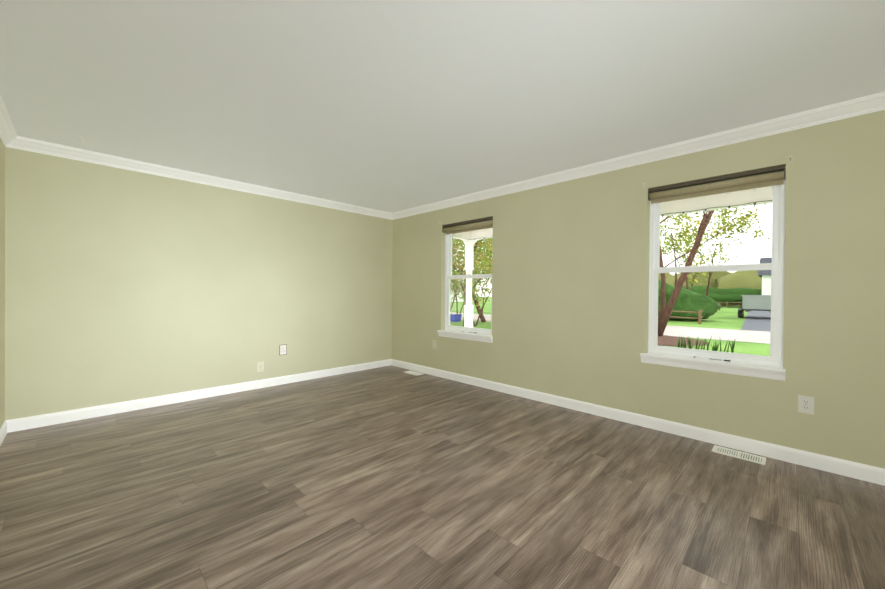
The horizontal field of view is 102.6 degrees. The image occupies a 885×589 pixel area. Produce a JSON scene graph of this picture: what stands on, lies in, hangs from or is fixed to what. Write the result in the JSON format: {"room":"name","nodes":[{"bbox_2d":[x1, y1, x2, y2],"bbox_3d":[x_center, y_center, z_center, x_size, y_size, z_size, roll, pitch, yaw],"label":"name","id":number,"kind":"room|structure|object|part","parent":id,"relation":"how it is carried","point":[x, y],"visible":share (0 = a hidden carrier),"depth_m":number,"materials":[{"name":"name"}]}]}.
{"room":"empty living room","nodes":[
{"label":"empty living room","id":0,"kind":"room"},
{"bbox_2d":[0,138,4,427],"bbox_3d":[-1.559,-0.052,0.803,5.857,2.440,0.160,1,0,44],"label":"wall","id":1,"kind":"structure","parent":0,"point":[2,283],"depth_m":2.82,"materials":[{"name":"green paint"}]},
{"bbox_2d":[0,419,11,445],"bbox_3d":[-1.564,1.116,0.928,5.697,0.102,0.014,1,0,44],"label":"baseboard","id":2,"kind":"structure","parent":1,"relation":"attached to","point":[6,427],"depth_m":2.85,"materials":[{"name":"white paint"}]},
{"bbox_2d":[0,96,19,148],"bbox_3d":[-1.526,-1.228,0.934,5.697,0.090,0.070,1,0,44],"label":"crown molding","id":3,"kind":"structure","parent":1,"relation":"attached to","point":[9,137],"depth_m":2.73,"materials":[{"name":"white paint"}]},
{"bbox_2d":[5,147,391,419],"bbox_3d":[-2.263,-0.079,4.381,0.160,2.440,4.284,1,0,44],"label":"wall","id":4,"kind":"structure","parent":0,"point":[122,285],"depth_m":3.67,"materials":[{"name":"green paint"}]},
{"bbox_2d":[12,359,391,431],"bbox_3d":[-2.212,1.091,4.326,0.014,0.102,3.900,1,0,44],"label":"baseboard","id":5,"kind":"structure","parent":4,"relation":"attached to","point":[18,424],"depth_m":3.70,"materials":[{"name":"white paint"}]},
{"bbox_2d":[20,137,391,219],"bbox_3d":[-2.173,-1.253,4.293,0.070,0.090,3.780,1,0,44],"label":"crown molding","id":6,"kind":"structure","parent":4,"relation":"attached to","point":[27,144],"depth_m":3.69,"materials":[{"name":"white paint"}]},
{"bbox_2d":[257,361,263,371],"bbox_3d":[-2.215,0.881,4.317,0.017,0.120,0.078,1,0,44],"label":"outlet","id":7,"kind":"object","parent":4,"relation":"attached to","point":[260,366],"visible":1,"depth_m":4.32,"materials":[{"name":"beige plastic"}]},
{"bbox_2d":[279,344,286,354],"bbox_3d":[-2.028,0.704,4.512,0.007,0.132,0.090,1,0,44],"label":"duplex electrical outlet","id":8,"kind":"object","parent":4,"relation":"attached to","point":[282,349],"visible":1,"depth_m":4.51,"materials":[{"name":"white plastic"}]},
{"bbox_2d":[0,365,884,588],"bbox_3d":[-0.182,1.219,2.338,6.017,0.100,4.284,1,0,44],"label":"floor","id":9,"kind":"structure","parent":0,"point":[390,477],"depth_m":2.00,"materials":[{"name":"wood"}]},
{"bbox_2d":[404,370,422,375],"bbox_3d":[-0.422,1.148,5.180,0.300,0.006,0.145,1,0,44],"label":"floor vent","id":10,"kind":"object","parent":9,"relation":"in","point":[413,373],"visible":0.98,"depth_m":5.15,"materials":[{"name":"metal"}]},
{"bbox_2d":[711,445,765,464],"bbox_3d":[2.187,1.183,2.620,0.300,0.006,0.145,1,0,44],"label":"floor vent","id":11,"kind":"object","parent":9,"relation":"in","point":[740,455],"visible":1,"depth_m":2.61,"materials":[{"name":"metal"}]},
{"bbox_2d":[0,0,884,212],"bbox_3d":[-0.162,-1.321,2.324,6.017,0.100,4.284,1,0,44],"label":"ceiling","id":12,"kind":"structure","parent":0,"point":[391,106],"depth_m":2.10,"materials":[{"name":"paint"}]},
{"bbox_2d":[392,110,884,468],"bbox_3d":[1.272,-0.048,3.803,5.697,2.440,0.160,1,0,44],"label":"wall","id":13,"kind":"structure","parent":0,"point":[570,289],"depth_m":3.11,"materials":[{"name":"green paint"}]},
{"bbox_2d":[432,340,435,348],"bbox_3d":[-0.120,0.711,5.043,0.078,0.120,0.017,1,0,44],"label":"electrical outlet","id":14,"kind":"object","parent":13,"relation":"attached to","point":[433,344],"visible":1,"depth_m":5.04,"materials":[{"name":"beige plastic"}]},
{"bbox_2d":[437,330,492,342],"bbox_3d":[0.297,0.547,4.676,0.925,0.085,0.118,1,0,44],"label":"window sill","id":15,"kind":"structure","parent":13,"relation":"attached to","point":[468,336],"depth_m":4.60,"materials":[{"name":"white paint"}]},
{"bbox_2d":[445,230,492,334],"bbox_3d":[0.378,-0.231,4.731,0.878,1.470,0.082,1,0,44],"label":"window","id":16,"kind":"structure","parent":13,"relation":"in","point":[447,255],"depth_m":4.90,"materials":[{"name":"plastic"}]},
{"bbox_2d":[442,216,492,234],"bbox_3d":[0.332,-0.901,4.675,0.874,0.127,0.063,1,0,44],"label":"roller","id":17,"kind":"object","parent":16,"relation":"attached to","point":[472,225],"visible":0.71,"depth_m":4.65,"materials":[{"name":"fabric"}]},
{"bbox_3d":[0.363,0.115,4.720,0.826,0.740,0.035,1,0,44],"label":"far window sash","id":18,"kind":"part","parent":16,"relation":"part of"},
{"bbox_3d":[0.393,-0.577,4.742,0.826,0.724,0.035,1,0,44],"label":"far window sash","id":19,"kind":"part","parent":16,"relation":"part of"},
{"bbox_3d":[0.364,0.111,4.721,0.758,0.672,0.004,1,0,44],"label":"sash glass","id":20,"kind":"part","parent":16,"relation":"part of","materials":[{"name":"clear glass"}]},
{"bbox_3d":[0.394,-0.581,4.743,0.758,0.656,0.004,1,0,44],"label":"sash glass","id":21,"kind":"part","parent":16,"relation":"part of","materials":[{"name":"clear glass"}]},
{"bbox_2d":[453,186,772,239],"bbox_3d":[3.031,-1.163,3.556,8.760,0.300,1.939,1,0,44],"label":"porch roof","id":22,"kind":"structure","parent":13,"relation":"attached to","point":[728,200],"depth_m":4.20,"materials":[{"name":"white paint"}]},
{"bbox_2d":[469,188,771,240],"bbox_3d":[3.476,-1.082,3.868,8.560,0.255,0.024,1,0,44],"label":"string lights","id":23,"kind":"object","parent":22,"relation":"hanging from","point":[754,205],"depth_m":4.20},
{"bbox_2d":[392,359,884,485],"bbox_3d":[1.202,1.121,3.748,5.697,0.102,0.014,1,0,44],"label":"baseboard","id":24,"kind":"structure","parent":13,"relation":"attached to","point":[864,472],"depth_m":2.92,"materials":[{"name":"white paint"}]},
{"bbox_2d":[392,92,884,219],"bbox_3d":[1.200,-1.223,3.714,5.697,0.090,0.070,1,0,44],"label":"crown molding","id":25,"kind":"structure","parent":13,"relation":"attached to","point":[875,102],"depth_m":2.90,"materials":[{"name":"white paint"}]},
{"bbox_2d":[640,352,785,380],"bbox_3d":[2.134,0.572,2.874,0.931,0.085,0.118,1,0,44],"label":"window sill","id":26,"kind":"structure","parent":13,"relation":"attached to","point":[753,370],"depth_m":2.79,"materials":[{"name":"white paint"}]},
{"bbox_2d":[648,166,785,366],"bbox_3d":[2.215,-0.205,2.929,0.884,1.470,0.084,1,0,44],"label":"window","id":27,"kind":"structure","parent":13,"relation":"in","point":[781,235],"depth_m":2.79,"materials":[{"name":"plastic"}]},
{"bbox_3d":[2.183,0.492,2.907,0.320,0.014,0.010,1,0,44],"label":"near window lift rail","id":28,"kind":"part","parent":27,"relation":"part of","materials":[{"name":"white plastic"}]},
{"bbox_3d":[2.201,0.136,2.920,0.764,0.672,0.004,1,0,44],"label":"sash glass","id":29,"kind":"part","parent":27,"relation":"part of","materials":[{"name":"clear glass"}]},
{"bbox_3d":[2.200,0.140,2.919,0.832,0.740,0.035,1,0,44],"label":"near window sash","id":30,"kind":"part","parent":27,"relation":"part of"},
{"bbox_3d":[2.231,-0.556,2.942,0.764,0.656,0.004,1,0,44],"label":"sash glass","id":31,"kind":"part","parent":27,"relation":"part of","materials":[{"name":"clear glass"}]},
{"bbox_3d":[2.230,-0.552,2.941,0.832,0.724,0.035,1,0,44],"label":"near window sash","id":32,"kind":"part","parent":27,"relation":"part of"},
{"bbox_2d":[648,164,785,203],"bbox_3d":[2.169,-0.876,2.874,0.880,0.127,0.063,1,0,44],"label":"roller","id":33,"kind":"object","parent":27,"relation":"attached to","point":[759,178],"visible":0.96,"depth_m":2.82,"materials":[{"name":"fabric"}]},
{"bbox_2d":[798,395,813,414],"bbox_3d":[2.522,0.765,2.459,0.078,0.120,0.007,1,0,44],"label":"outlet","id":34,"kind":"object","parent":13,"relation":"attached to","point":[806,404],"visible":1,"depth_m":2.46,"materials":[{"name":"white plastic"}]},
{"label":"outside","id":35,"kind":"structure","parent":0,"visible":0},
{"bbox_2d":[450,296,776,366],"bbox_3d":[38.964,1.680,61.116,170.000,0.001,130.000,1,0,44],"label":"ground","id":36,"kind":"structure","parent":35,"point":[755,348],"depth_m":20.01,"materials":[{"name":"green plant"}]},
{"bbox_2d":[450,314,461,321],"bbox_3d":[0.779,1.405,21.319,0.520,0.420,0.660,1,0,44],"label":"bin","id":37,"kind":"object","parent":36,"relation":"on","point":[454,318],"depth_m":21.15,"materials":[{"name":"blue plastic"}]},
{"bbox_2d":[450,274,473,301],"bbox_3d":[-0.622,-1.379,69.269,10.800,5.400,10.800,1,0,44],"label":"house","id":38,"kind":"structure","parent":36,"relation":"on","point":[460,295],"depth_m":65.79,"materials":[{"name":"white"}]},
{"bbox_2d":[450,239,489,310],"bbox_3d":[0.633,-0.924,19.408,3.522,5.128,5.082,1,0,44],"label":"tree","id":39,"kind":"object","parent":36,"relation":"on","point":[461,254],"depth_m":19.58,"materials":[{"name":"green plant"}]},
{"bbox_2d":[450,241,491,314],"bbox_3d":[0.907,-1.331,21.381,6.711,5.923,6.810,1,0,44],"label":"tree","id":40,"kind":"object","parent":36,"relation":"on","point":[462,291],"depth_m":21.39,"materials":[{"name":"green plant"}]},
{"bbox_2d":[450,238,492,325],"bbox_3d":[1.825,-1.014,18.269,7.029,5.344,5.363,1,0,44],"label":"tree","id":41,"kind":"object","parent":36,"relation":"on","point":[487,260],"depth_m":18.15,"materials":[{"name":"green plant"}]},
{"bbox_2d":[452,238,492,326],"bbox_3d":[1.327,-2.466,17.107,6.853,8.240,9.172,1,0,44],"label":"trees","id":42,"kind":"object","parent":36,"relation":"on","point":[463,274],"depth_m":16.68,"materials":[{"name":"green plant"}]},
{"bbox_2d":[658,273,672,280],"bbox_3d":[46.013,-1.602,76.239,14.563,6.714,11.549,1,0,44],"label":"treeline","id":43,"kind":"object","parent":36,"relation":"on","point":[659,276],"depth_m":72.09,"materials":[{"name":"green plant"}]},
{"bbox_2d":[660,219,674,256],"bbox_3d":[21.141,-3.364,37.385,6.581,10.108,7.922,1,0,44],"label":"tree","id":44,"kind":"object","parent":36,"relation":"on","point":[664,238],"depth_m":36.79,"materials":[{"name":"green plant"}]},
{"bbox_2d":[658,335,708,345],"bbox_3d":[7.389,1.690,14.066,5.200,0.001,4.253,1,0,44],"label":"mulch bed","id":45,"kind":"object","parent":36,"relation":"on","point":[663,339],"depth_m":12.91,"materials":[{"name":"brown soil"}]},
{"bbox_2d":[660,213,714,288],"bbox_3d":[24.692,-4.752,38.462,7.812,12.933,7.387,1,0,44],"label":"tree","id":46,"kind":"object","parent":36,"relation":"on","point":[676,223],"depth_m":37.00,"materials":[{"name":"green plant"}]},
{"bbox_2d":[658,280,721,319],"bbox_3d":[14.991,0.297,24.840,7.104,2.668,3.524,1,0,44],"label":"hedge","id":47,"kind":"object","parent":36,"relation":"on","point":[694,300],"depth_m":22.50,"materials":[{"name":"green plant"}]},
{"bbox_2d":[666,271,730,288],"bbox_3d":[48.511,-1.687,66.736,14.400,7.036,11.215,1,0,44],"label":"treeline","id":48,"kind":"object","parent":36,"relation":"on","point":[670,279],"depth_m":63.58,"materials":[{"name":"green plant"}]},
{"bbox_2d":[658,301,740,323],"bbox_3d":[23.471,1.277,36.743,12.140,0.850,34.840,1,0,44],"label":"fence","id":49,"kind":"object","parent":36,"relation":"on","point":[699,312],"depth_m":21.36,"materials":[{"name":"brown wood"}]},
{"bbox_2d":[662,207,742,287],"bbox_3d":[18.140,-3.525,27.595,7.943,10.494,7.024,1,0,44],"label":"tree","id":50,"kind":"object","parent":36,"relation":"on","point":[690,238],"depth_m":27.11,"materials":[{"name":"green plant"}]},
{"bbox_2d":[669,222,737,289],"bbox_3d":[31.989,-3.699,44.028,8.410,10.876,9.002,1,0,44],"label":"tree","id":51,"kind":"object","parent":36,"relation":"on","point":[710,258],"depth_m":43.16,"materials":[{"name":"green plant"}]},
{"bbox_2d":[678,335,735,352],"bbox_3d":[7.867,1.488,10.636,1.456,0.508,1.072,1,0,44],"label":"iris leaves","id":52,"kind":"object","parent":36,"relation":"on","point":[713,347],"depth_m":10.71,"materials":[{"name":"green plant"}]},
{"bbox_2d":[658,204,769,335],"bbox_3d":[9.981,-4.540,15.003,13.653,12.616,13.126,1,0,44],"label":"tree","id":53,"kind":"object","parent":36,"relation":"on","point":[681,279],"depth_m":13.92,"materials":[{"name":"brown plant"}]},
{"bbox_2d":[668,206,769,295],"bbox_3d":[21.943,-3.257,28.081,5.967,10.026,7.828,1,0,44],"label":"tree","id":54,"kind":"object","parent":36,"relation":"on","point":[743,224],"depth_m":27.84,"materials":[{"name":"green plant"}]},
{"bbox_2d":[682,286,761,306],"bbox_3d":[38.183,0.178,51.214,15.482,2.867,4.888,1,0,44],"label":"hedge","id":55,"kind":"object","parent":36,"relation":"on","point":[732,296],"depth_m":48.48,"materials":[{"name":"green plant"}]},
{"bbox_2d":[715,270,761,288],"bbox_3d":[53.117,-1.266,57.790,14.367,6.372,10.974,1,0,44],"label":"treeline","id":56,"kind":"object","parent":36,"relation":"on","point":[740,280],"depth_m":57.07,"materials":[{"name":"green plant"}]},
{"bbox_2d":[758,257,771,294],"bbox_3d":[47.853,-1.551,44.141,12.400,6.800,10.800,1,0,44],"label":"house","id":57,"kind":"structure","parent":36,"relation":"on","point":[764,276],"depth_m":44.51,"materials":[{"name":"white"}]},
{"bbox_3d":[2.989,1.532,3.479,8.660,0.410,1.779,1,0,44],"label":"porch deck","id":58,"kind":"object","parent":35,"visible":0},
{"bbox_2d":[460,239,480,327],"bbox_3d":[0.514,0.111,6.735,0.348,2.355,0.347,1,0,44],"label":"porch post","id":59,"kind":"object","parent":58,"relation":"on","point":[468,284],"depth_m":6.83,"materials":[{"name":"white paint"}]},
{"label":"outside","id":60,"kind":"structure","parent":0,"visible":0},
{"bbox_2d":[450,312,769,343],"bbox_3d":[3.185,1.602,24.632,170.000,0.001,5.600,1,0,44],"label":"gravel road","id":61,"kind":"structure","parent":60,"point":[747,336],"depth_m":15.65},
{"bbox_2d":[450,239,491,312],"bbox_3d":[2.969,-1.852,22.066,6.710,6.990,6.874,1,0,44],"label":"shrub","id":62,"kind":"object","parent":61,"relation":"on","point":[474,264],"depth_m":21.40,"materials":[{"name":"green plant"}]},
{"bbox_2d":[453,238,492,321],"bbox_3d":[3.085,-2.612,20.958,6.846,8.618,7.808,1,0,44],"label":"trees","id":63,"kind":"object","parent":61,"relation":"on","point":[482,319],"depth_m":20.85,"materials":[{"name":"green plant"}]},
{"bbox_2d":[741,310,770,331],"bbox_3d":[26.869,1.762,28.717,5.100,0.001,33.400,1,0,44],"label":"asphalt driveway","id":64,"kind":"structure","parent":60,"point":[759,317],"depth_m":22.87,"materials":[{"name":"grey asphalt"}]},
{"bbox_2d":[737,295,770,317],"bbox_3d":[24.198,0.905,26.982,2.400,1.720,5.420,1,0,44],"label":"trailer","id":65,"kind":"object","parent":64,"relation":"on","point":[752,304],"depth_m":25.19,"materials":[{"name":"grey metal"}]}
]}

